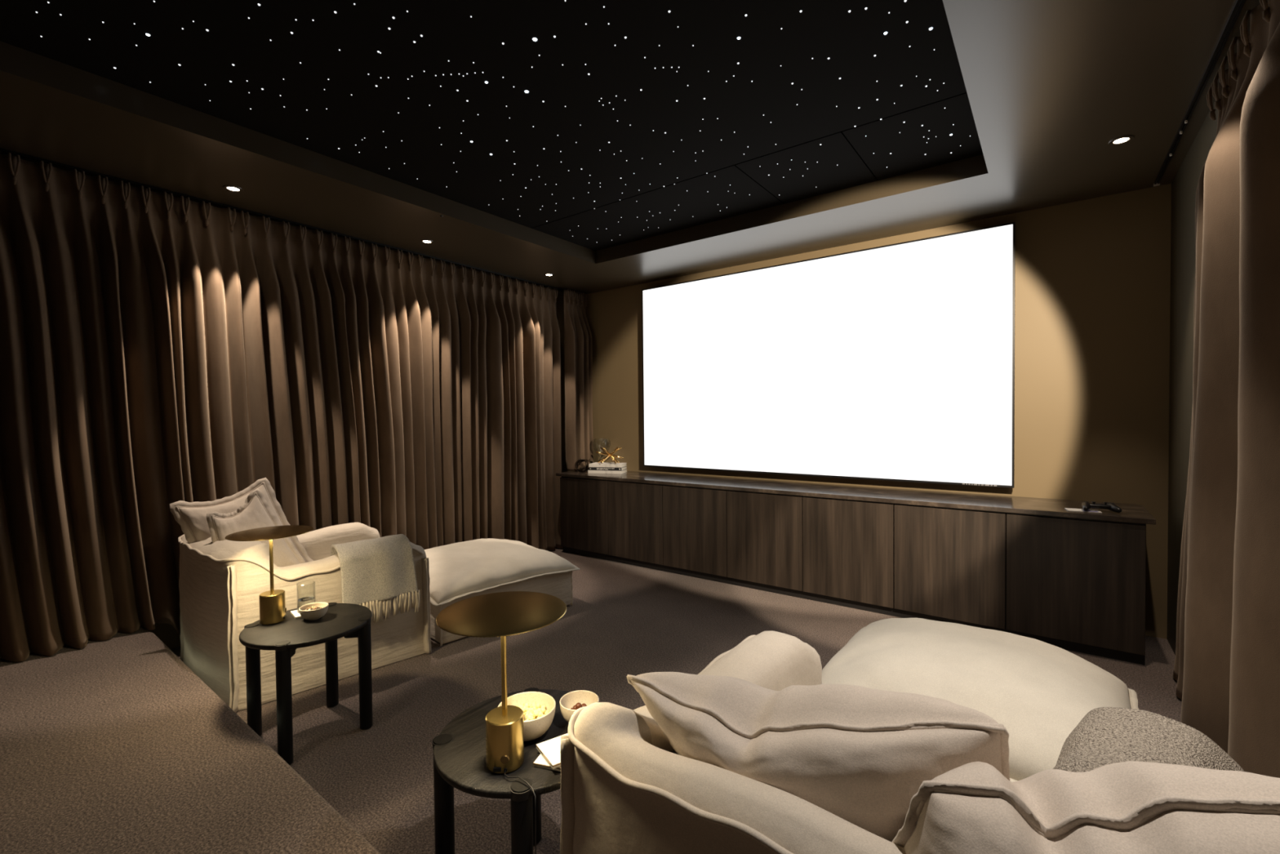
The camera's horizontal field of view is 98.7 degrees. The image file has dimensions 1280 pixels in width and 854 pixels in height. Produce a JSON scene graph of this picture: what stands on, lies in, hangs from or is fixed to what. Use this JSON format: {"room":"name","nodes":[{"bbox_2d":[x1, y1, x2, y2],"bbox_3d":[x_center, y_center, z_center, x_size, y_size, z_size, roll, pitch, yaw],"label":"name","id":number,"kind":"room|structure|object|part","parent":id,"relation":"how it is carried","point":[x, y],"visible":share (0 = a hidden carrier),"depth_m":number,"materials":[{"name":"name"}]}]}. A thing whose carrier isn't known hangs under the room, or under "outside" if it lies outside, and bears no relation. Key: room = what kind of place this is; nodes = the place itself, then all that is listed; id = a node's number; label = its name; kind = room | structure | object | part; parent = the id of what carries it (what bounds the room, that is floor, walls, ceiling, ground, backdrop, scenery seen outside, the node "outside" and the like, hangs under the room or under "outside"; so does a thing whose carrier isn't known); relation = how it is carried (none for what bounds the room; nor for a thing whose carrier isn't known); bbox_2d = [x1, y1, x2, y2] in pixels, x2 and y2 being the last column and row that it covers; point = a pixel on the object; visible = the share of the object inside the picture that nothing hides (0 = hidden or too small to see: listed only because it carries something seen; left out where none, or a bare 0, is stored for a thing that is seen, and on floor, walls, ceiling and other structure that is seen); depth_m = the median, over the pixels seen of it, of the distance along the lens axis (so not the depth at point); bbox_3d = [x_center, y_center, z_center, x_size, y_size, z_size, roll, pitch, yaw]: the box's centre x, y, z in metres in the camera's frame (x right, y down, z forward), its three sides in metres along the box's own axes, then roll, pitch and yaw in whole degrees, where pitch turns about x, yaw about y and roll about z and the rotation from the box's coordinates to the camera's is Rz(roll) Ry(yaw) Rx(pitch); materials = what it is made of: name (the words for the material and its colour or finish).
{"room":"home theater","nodes":[
{"label":"home theater","id":0,"kind":"room"},
{"bbox_2d":[151,290,568,648],"bbox_3d":[-2.551,-0.174,3.616,0.100,2.950,6.140,0,1,37],"label":"wall","id":1,"kind":"structure","parent":0,"point":[166,633],"depth_m":5.82,"materials":[{"name":"brown paint"}]},
{"bbox_2d":[0,0,1260,293],"bbox_3d":[-0.638,-1.473,2.148,4.712,0.230,6.140,0,1,37],"label":"ceiling","id":2,"kind":"structure","parent":0,"point":[1049,84],"depth_m":2.78,"materials":[{"name":"brown paint"}]},
{"bbox_2d":[222,184,243,192],"bbox_3d":[-2.322,-1.360,3.138,0.096,0.005,0.096,0,1,37],"label":"recessed light","id":3,"kind":"object","parent":2,"relation":"in","point":[230,188],"visible":1,"depth_m":3.13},
{"bbox_2d":[0,147,564,290],"bbox_3d":[-2.110,-1.372,3.966,0.026,0.016,4.882,0,1,37],"label":"track","id":4,"kind":"object","parent":2,"relation":"attached to","point":[3,150],"visible":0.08,"depth_m":3.41,"materials":[{"name":"black metal"}]},
{"bbox_2d":[0,152,562,662],"bbox_3d":[-2.127,-0.037,3.809,0.219,2.638,4.501,0,1,37],"label":"curtain","id":5,"kind":"object","parent":4,"relation":"hanging from","point":[157,350],"visible":0.8,"depth_m":3.29,"materials":[{"name":"fabric"}]},
{"bbox_2d":[420,239,434,244],"bbox_3d":[-1.593,-1.387,4.112,0.096,0.005,0.096,0,1,37],"label":"recessed light","id":6,"kind":"object","parent":2,"relation":"in","point":[424,241],"visible":1,"depth_m":4.10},
{"bbox_2d":[0,0,982,250],"bbox_3d":[-0.583,-1.480,2.090,2.920,0.034,4.552,0,1,37],"label":"ceiling panel","id":7,"kind":"object","parent":2,"relation":"attached to","point":[595,125],"visible":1,"depth_m":2.38,"materials":[{"name":"black"}]},
{"bbox_2d":[543,273,554,275],"bbox_3d":[-0.846,-1.414,5.110,0.096,0.005,0.096,0,1,37],"label":"recessed light","id":8,"kind":"object","parent":2,"relation":"in","point":[544,274],"visible":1,"depth_m":5.10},
{"bbox_2d":[564,288,593,471],"bbox_3d":[-0.618,-0.480,5.714,0.150,1.857,0.327,0,1,37],"label":"curtain","id":9,"kind":"object","parent":2,"relation":"hanging from","point":[577,332],"visible":0.98,"depth_m":5.68,"materials":[{"name":"fabric"}]},
{"bbox_2d":[1108,134,1134,145],"bbox_3d":[2.344,-1.396,2.678,0.096,0.005,0.096,0,1,37],"label":"recessed light","id":10,"kind":"object","parent":2,"relation":"in","point":[1124,139],"visible":1,"depth_m":2.67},
{"bbox_2d":[1153,0,1246,186],"bbox_3d":[1.985,-1.367,1.839,0.026,0.020,3.382,0,1,37],"label":"track","id":11,"kind":"object","parent":2,"relation":"attached to","point":[1239,4],"visible":1,"depth_m":2.18,"materials":[{"name":"black metal"}]},
{"bbox_2d":[1173,0,1279,777],"bbox_3d":[1.749,-0.029,1.561,0.217,2.637,3.186,0,1,37],"label":"curtain","id":12,"kind":"object","parent":11,"relation":"hanging from","point":[1226,672],"visible":0.99,"depth_m":1.73,"materials":[{"name":"fabric"}]},
{"bbox_2d":[170,547,1182,853],"bbox_3d":[0.079,1.336,3.126,4.912,0.100,4.040,0,1,37],"label":"floor","id":13,"kind":"structure","parent":0,"point":[623,620],"depth_m":2.85,"materials":[{"name":"carpet"}]},
{"bbox_2d":[0,626,380,853],"bbox_3d":[-1.720,1.252,0.722,4.712,0.200,2.550,0,1,37],"label":"platform","id":14,"kind":"object","parent":13,"relation":"on","point":[113,745],"visible":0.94,"depth_m":1.81,"materials":[{"name":"carpet"}]},
{"bbox_2d":[177,522,431,712],"bbox_3d":[-1.900,0.927,3.117,1.045,0.749,0.966,-2,2,-45],"label":"armchair","id":15,"kind":"object","parent":13,"relation":"on","point":[221,583],"visible":0.63,"depth_m":2.72,"materials":[{"name":"fabric"}]},
{"bbox_2d":[169,477,313,562],"bbox_3d":[-2.133,0.573,2.982,0.622,0.569,0.220,-2,2,-42],"label":"cushion","id":16,"kind":"object","parent":15,"relation":"on","point":[191,517],"visible":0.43,"depth_m":2.92,"materials":[{"name":"fabric"}]},
{"bbox_2d":[206,488,305,566],"bbox_3d":[-1.993,0.603,2.898,0.239,0.536,0.418,0,1,37],"label":"cushion","id":17,"kind":"object","parent":15,"relation":"on","point":[255,512],"visible":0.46,"depth_m":2.89,"materials":[{"name":"fabric"}]},
{"bbox_2d":[330,533,420,622],"bbox_3d":[-1.463,0.825,3.010,0.304,0.411,0.394,1,2,44],"label":"throw blanket","id":18,"kind":"object","parent":15,"relation":"on","point":[380,569],"visible":0.85,"depth_m":2.93,"materials":[{"name":"beige fabric"}]},
{"bbox_2d":[239,602,373,764],"bbox_3d":[-1.420,1.075,2.367,0.486,0.478,0.486,0,1,37],"label":"side table","id":19,"kind":"object","parent":13,"relation":"on","point":[347,620],"visible":0.87,"depth_m":2.31,"materials":[{"name":"black wood"}]},
{"bbox_3d":[-1.641,1.078,2.335,0.051,0.478,0.051,0,1,37],"label":"leg","id":20,"kind":"part","parent":19,"relation":"part of","materials":[{"name":"black wood"}]},
{"bbox_2d":[224,524,313,624],"bbox_3d":[-1.587,0.642,2.370,0.316,0.390,0.316,-1,1,-23],"label":"table lamp","id":21,"kind":"object","parent":19,"relation":"on","point":[273,610],"visible":1,"depth_m":2.34,"materials":[{"name":"gold metal"}]},
{"bbox_3d":[-1.589,0.458,2.366,0.316,0.021,0.316,-1,1,-23],"label":"lamp shade","id":22,"kind":"part","parent":21,"relation":"part of","materials":[{"name":"gold metal"}]},
{"bbox_3d":[-1.588,0.589,2.369,0.014,0.252,0.014,-1,1,-23],"label":"stem","id":23,"kind":"part","parent":21,"relation":"part of","materials":[{"name":"gold metal"}]},
{"bbox_3d":[-1.388,1.079,2.146,0.051,0.478,0.051,0,1,37],"label":"leg","id":24,"kind":"part","parent":19,"relation":"part of","materials":[{"name":"black wood"}]},
{"bbox_3d":[-1.422,0.889,2.363,0.024,0.058,0.417,-1,1,-8],"label":"cross rail","id":25,"kind":"part","parent":19,"relation":"part of","materials":[{"name":"black wood"}]},
{"bbox_2d":[289,609,302,619],"bbox_3d":[-1.497,0.831,2.462,0.101,0.010,0.101,-2,2,-43],"label":"coaster","id":26,"kind":"object","parent":19,"relation":"on","point":[295,615],"visible":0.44,"depth_m":2.42,"materials":[{"name":"white ceramic"}]},
{"bbox_2d":[296,581,315,613],"bbox_3d":[-1.498,0.761,2.468,0.072,0.126,0.072,0,1,37],"label":"glass tumbler","id":27,"kind":"object","parent":26,"relation":"on","point":[306,600],"visible":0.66,"depth_m":2.45,"materials":[{"name":"clear glass"}]},
{"bbox_2d":[298,601,328,620],"bbox_3d":[-1.425,0.810,2.403,0.112,0.054,0.112,0,1,37],"label":"bowl","id":28,"kind":"object","parent":19,"relation":"on","point":[312,615],"visible":0.98,"depth_m":2.38,"materials":[{"name":"white ceramic"}]},
{"bbox_3d":[-1.452,1.071,2.588,0.051,0.478,0.051,0,1,37],"label":"leg","id":29,"kind":"part","parent":19,"relation":"part of","materials":[{"name":"black wood"}]},
{"bbox_3d":[-1.422,0.889,2.363,0.417,0.058,0.024,-1,1,-8],"label":"cross rail","id":30,"kind":"part","parent":19,"relation":"part of","materials":[{"name":"black wood"}]},
{"bbox_3d":[-1.199,1.072,2.398,0.051,0.478,0.051,0,1,37],"label":"leg","id":31,"kind":"part","parent":19,"relation":"part of","materials":[{"name":"black wood"}]},
{"bbox_2d":[424,537,580,645],"bbox_3d":[-1.167,1.061,3.918,1.068,0.432,1.050,-2,2,-45],"label":"ottoman","id":32,"kind":"object","parent":13,"relation":"on","point":[460,571],"visible":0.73,"depth_m":3.64,"materials":[{"name":"fabric"}]},
{"bbox_2d":[424,537,576,604],"bbox_3d":[-1.168,0.934,3.916,1.025,0.178,1.010,-2,2,-45],"label":"cushion","id":33,"kind":"object","parent":32,"relation":"on","point":[460,571],"depth_m":3.63,"materials":[{"name":"fabric"}]},
{"bbox_2d":[431,687,574,853],"bbox_3d":[-0.310,1.081,1.526,0.486,0.478,0.486,0,1,37],"label":"side table","id":34,"kind":"object","parent":13,"relation":"on","point":[460,761],"visible":0.56,"depth_m":1.42,"materials":[{"name":"black wood"}]},
{"bbox_3d":[-0.531,1.084,1.494,0.051,0.478,0.051,0,1,37],"label":"leg","id":35,"kind":"part","parent":34,"relation":"part of","materials":[{"name":"black wood"}]},
{"bbox_2d":[435,591,566,853],"bbox_3d":[-0.339,0.889,1.386,0.316,0.868,0.316,-1,1,-3],"label":"table lamp","id":36,"kind":"object","parent":34,"relation":"on","point":[502,615],"visible":1,"depth_m":1.35,"materials":[{"name":"gold metal"}]},
{"bbox_3d":[-0.343,0.466,1.378,0.316,0.021,0.316,-1,1,-3],"label":"lamp shade","id":37,"kind":"part","parent":36,"relation":"part of","materials":[{"name":"gold metal"}]},
{"bbox_3d":[-0.342,0.597,1.380,0.014,0.252,0.014,-1,1,-3],"label":"stem","id":38,"kind":"part","parent":36,"relation":"part of","materials":[{"name":"gold metal"}]},
{"bbox_2d":[500,755,509,764],"bbox_3d":[-0.329,0.810,1.339,0.021,0.021,0.006,-1,1,-3],"label":"switch","id":39,"kind":"object","parent":36,"relation":"attached to","point":[504,759],"depth_m":1.34,"materials":[{"name":"gold metal"}]},
{"bbox_3d":[-0.278,1.085,1.305,0.051,0.478,0.051,0,1,37],"label":"leg","id":40,"kind":"part","parent":34,"relation":"part of","materials":[{"name":"black wood"}]},
{"bbox_2d":[497,691,555,741],"bbox_3d":[-0.312,0.805,1.512,0.158,0.078,0.158,0,1,37],"label":"bowl","id":41,"kind":"object","parent":34,"relation":"on","point":[535,728],"visible":0.52,"depth_m":1.53,"materials":[{"name":"white ceramic"}]},
{"bbox_2d":[521,707,526,715],"bbox_3d":[-0.319,0.780,1.504,0.018,0.022,0.014,-1,1,-4],"label":"popcorn","id":42,"kind":"object","parent":41,"relation":"in","point":[524,709],"visible":0.57,"depth_m":1.50,"materials":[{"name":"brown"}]},
{"bbox_2d":[522,702,529,708],"bbox_3d":[-0.316,0.778,1.518,0.022,0.026,0.023,-1,1,-17],"label":"popcorn","id":43,"kind":"object","parent":41,"relation":"in","point":[526,705],"visible":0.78,"depth_m":1.52,"materials":[{"name":"yellow food"}]},
{"bbox_2d":[526,706,532,712],"bbox_3d":[-0.307,0.780,1.512,0.028,0.019,0.018,0,1,24],"label":"popcorn","id":44,"kind":"object","parent":41,"relation":"in","point":[529,709],"visible":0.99,"depth_m":1.51,"materials":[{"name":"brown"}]},
{"bbox_2d":[526,715,533,719],"bbox_3d":[-0.295,0.789,1.479,0.020,0.021,0.013,-1,1,-1],"label":"popcorn","id":45,"kind":"object","parent":41,"relation":"in","point":[531,717],"visible":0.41,"depth_m":1.48,"materials":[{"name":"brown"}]},
{"bbox_2d":[531,703,536,709],"bbox_3d":[-0.296,0.785,1.530,0.019,0.026,0.024,-2,2,-45],"label":"popcorn","id":46,"kind":"object","parent":41,"relation":"in","point":[533,705],"visible":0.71,"depth_m":1.53,"materials":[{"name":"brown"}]},
{"bbox_2d":[533,711,539,717],"bbox_3d":[-0.282,0.785,1.504,0.022,0.022,0.023,0,1,34],"label":"popcorn","id":47,"kind":"object","parent":41,"relation":"in","point":[535,713],"visible":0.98,"depth_m":1.50,"materials":[{"name":"yellow food"}]},
{"bbox_2d":[536,711,542,718],"bbox_3d":[-0.274,0.790,1.499,0.020,0.025,0.021,0,1,26],"label":"popcorn","id":48,"kind":"object","parent":41,"relation":"in","point":[540,713],"visible":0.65,"depth_m":1.49,"materials":[{"name":"yellow food"}]},
{"bbox_3d":[-0.342,1.077,1.747,0.051,0.478,0.051,0,1,37],"label":"leg","id":49,"kind":"part","parent":34,"relation":"part of","materials":[{"name":"black wood"}]},
{"bbox_2d":[533,753,560,771],"bbox_3d":[-0.201,0.839,1.404,0.105,0.010,0.105,0,1,17],"label":"coaster","id":50,"kind":"object","parent":34,"relation":"on","point":[540,762],"visible":0.29,"depth_m":1.36,"materials":[{"name":"white ceramic"}]},
{"bbox_2d":[535,733,568,768],"bbox_3d":[-0.197,0.828,1.411,0.105,0.010,0.105,-1,1,-33],"label":"coaster","id":51,"kind":"object","parent":50,"relation":"on","point":[550,749],"visible":0.5,"depth_m":1.40,"materials":[{"name":"white ceramic"}]},
{"bbox_2d":[560,689,599,724],"bbox_3d":[-0.173,0.810,1.572,0.112,0.062,0.112,0,1,37],"label":"bowl","id":52,"kind":"object","parent":34,"relation":"on","point":[569,700],"visible":0.43,"depth_m":1.61,"materials":[{"name":"white ceramic"}]},
{"bbox_2d":[575,702,582,709],"bbox_3d":[-0.175,0.796,1.568,0.018,0.019,0.019,0,1,37],"label":"chocolate ball","id":53,"kind":"object","parent":52,"relation":"in","point":[578,705],"visible":0.84,"depth_m":1.56,"materials":[{"name":"brown food"}]},
{"bbox_2d":[560,475,609,560],"bbox_3d":[-0.381,0.863,5.505,0.616,0.757,0.554,0,1,37],"label":"base cabinet","id":54,"kind":"object","parent":13,"relation":"on","point":[584,502],"visible":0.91,"depth_m":5.27,"materials":[{"name":"brown wood"}]},
{"bbox_2d":[555,469,1155,524],"bbox_3d":[1.086,0.477,4.394,4.395,0.028,0.562,0,1,37],"label":"countertop","id":55,"kind":"structure","parent":54,"relation":"on","point":[1131,513],"depth_m":3.78,"materials":[{"name":"wood"}]},
{"bbox_2d":[575,458,588,471],"bbox_3d":[-0.588,0.387,5.560,0.135,0.134,0.091,0,1,37],"label":"ornament","id":56,"kind":"object","parent":55,"relation":"on","point":[579,461],"visible":1,"depth_m":5.55,"materials":[{"name":"brown metal"}]},
{"bbox_2d":[587,469,626,473],"bbox_3d":[-0.321,0.439,5.482,0.345,0.030,0.200,0,1,16],"label":"book","id":57,"kind":"object","parent":55,"relation":"on","point":[624,470],"visible":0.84,"depth_m":5.39,"materials":[{"name":"white paper"}]},
{"bbox_2d":[588,466,626,471],"bbox_3d":[-0.318,0.409,5.479,0.340,0.029,0.191,0,1,16],"label":"book","id":58,"kind":"object","parent":57,"relation":"on","point":[624,467],"visible":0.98,"depth_m":5.39,"materials":[{"name":"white paper"}]},
{"bbox_2d":[588,462,626,467],"bbox_3d":[-0.318,0.378,5.481,0.335,0.031,0.190,0,1,16],"label":"book","id":59,"kind":"object","parent":58,"relation":"on","point":[596,464],"visible":1,"depth_m":5.40,"materials":[{"name":"white paper"}]},
{"bbox_2d":[595,446,623,463],"bbox_3d":[-0.299,0.278,5.441,0.237,0.160,0.244,-1,1,-31],"label":"sculpture","id":60,"kind":"object","parent":59,"relation":"on","point":[607,454],"visible":1,"depth_m":5.43,"materials":[{"name":"gold metal"}]},
{"bbox_3d":[-0.299,0.278,5.441,0.112,0.149,0.229,0,1,16],"label":"rod","id":61,"kind":"part","parent":60,"relation":"part of","materials":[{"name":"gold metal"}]},
{"bbox_3d":[-0.299,0.278,5.441,0.274,0.078,0.017,-1,1,1],"label":"rod","id":62,"kind":"part","parent":60,"relation":"part of","materials":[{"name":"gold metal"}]},
{"bbox_3d":[-0.299,0.278,5.441,0.188,0.156,0.170,0,1,16],"label":"rod","id":63,"kind":"part","parent":60,"relation":"part of","materials":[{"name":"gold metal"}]},
{"bbox_3d":[-0.299,0.278,5.441,0.228,0.151,0.111,0,1,16],"label":"rod","id":64,"kind":"part","parent":60,"relation":"part of","materials":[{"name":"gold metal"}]},
{"bbox_2d":[1064,507,1102,513],"bbox_3d":[2.509,0.473,3.114,0.150,0.004,0.100,0,1,29],"label":"booklet","id":65,"kind":"object","parent":55,"relation":"on","point":[1066,508],"visible":1,"depth_m":3.10,"materials":[{"name":"white paper"}]},
{"bbox_2d":[1081,501,1121,512],"bbox_3d":[2.576,0.445,3.082,0.172,0.049,0.114,0,1,25],"label":"game controller","id":66,"kind":"object","parent":65,"relation":"on","point":[1086,505],"visible":1,"depth_m":3.07,"materials":[{"name":"black plastic"}]},
{"bbox_2d":[607,480,664,571],"bbox_3d":[0.112,0.865,5.136,0.616,0.757,0.554,0,1,37],"label":"base cabinet","id":67,"kind":"object","parent":13,"relation":"on","point":[635,509],"visible":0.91,"depth_m":4.90,"materials":[{"name":"brown wood"}]},
{"bbox_2d":[662,484,728,583],"bbox_3d":[0.605,0.868,4.767,0.616,0.757,0.554,0,1,37],"label":"base cabinet","id":68,"kind":"object","parent":13,"relation":"on","point":[695,518],"visible":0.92,"depth_m":4.53,"materials":[{"name":"brown wood"}]},
{"bbox_2d":[726,489,804,598],"bbox_3d":[1.098,0.871,4.398,0.616,0.757,0.554,0,1,37],"label":"base cabinet","id":69,"kind":"object","parent":13,"relation":"on","point":[764,531],"visible":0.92,"depth_m":4.17,"materials":[{"name":"brown wood"}]},
{"bbox_2d":[560,631,1012,853],"bbox_3d":[0.560,0.978,1.260,1.242,0.675,0.930,0,1,37],"label":"armchair","id":70,"kind":"object","parent":13,"relation":"on","point":[625,789],"visible":0.48,"depth_m":1.14,"materials":[{"name":"fabric"}]},
{"bbox_2d":[626,671,1009,841],"bbox_3d":[0.372,0.719,1.175,0.810,0.424,0.318,0,1,29],"label":"cushion","id":71,"kind":"object","parent":70,"relation":"on","point":[859,754],"visible":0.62,"depth_m":1.05,"materials":[{"name":"fabric"}]},
{"bbox_2d":[891,760,1279,853],"bbox_3d":[0.669,0.672,0.830,0.662,0.494,0.370,0,1,37],"label":"cushion","id":72,"kind":"object","parent":70,"relation":"on","point":[1130,806],"visible":1,"depth_m":0.77,"materials":[{"name":"fabric"}]},
{"bbox_2d":[1053,706,1244,772],"bbox_3d":[1.063,0.884,1.127,0.424,0.467,0.363,0,1,37],"label":"cushion","id":73,"kind":"object","parent":70,"relation":"on","point":[1104,735],"visible":0.44,"depth_m":1.16,"materials":[{"name":"fabric"}]},
{"bbox_2d":[802,496,894,616],"bbox_3d":[1.591,0.873,4.029,0.616,0.757,0.554,0,1,37],"label":"base cabinet","id":74,"kind":"object","parent":13,"relation":"on","point":[848,544],"visible":0.92,"depth_m":3.80,"materials":[{"name":"brown wood"}]},
{"bbox_2d":[893,503,1006,631],"bbox_3d":[2.084,0.876,3.660,0.616,0.757,0.554,0,1,37],"label":"base cabinet","id":75,"kind":"object","parent":13,"relation":"on","point":[950,563],"visible":0.88,"depth_m":3.43,"materials":[{"name":"brown wood"}]},
{"bbox_2d":[822,617,1138,782],"bbox_3d":[1.249,1.058,2.098,1.019,0.464,1.022,0,1,38],"label":"ottoman","id":76,"kind":"object","parent":13,"relation":"on","point":[1040,691],"visible":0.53,"depth_m":1.93,"materials":[{"name":"fabric"}]},
{"bbox_2d":[1005,512,1146,665],"bbox_3d":[2.577,0.879,3.292,0.616,0.757,0.554,0,1,37],"label":"base cabinet","id":77,"kind":"object","parent":13,"relation":"on","point":[1074,584],"visible":0.92,"depth_m":3.05,"materials":[{"name":"brown wood"}]},
{"bbox_2d":[585,183,1171,639],"bbox_3d":[1.244,-0.232,4.672,4.912,2.950,0.100,0,1,37],"label":"wall","id":78,"kind":"structure","parent":0,"point":[1092,282],"depth_m":3.47,"materials":[{"name":"beige paint"}]},
{"bbox_2d":[641,222,1015,488],"bbox_3d":[1.262,-0.475,4.535,3.027,1.736,0.084,0,1,37],"label":"projection screen","id":79,"kind":"object","parent":78,"relation":"attached to","point":[895,362],"visible":1,"depth_m":4.23,"materials":[{"name":"white fabric"}]},
{"bbox_2d":[1166,100,1217,655],"bbox_3d":[1.302,-0.153,0.733,0.100,2.950,6.140,0,1,37],"label":"curtain","id":80,"kind":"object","parent":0,"point":[1184,184],"depth_m":2.94,"materials":[{"name":"brown fabric"}]}
]}

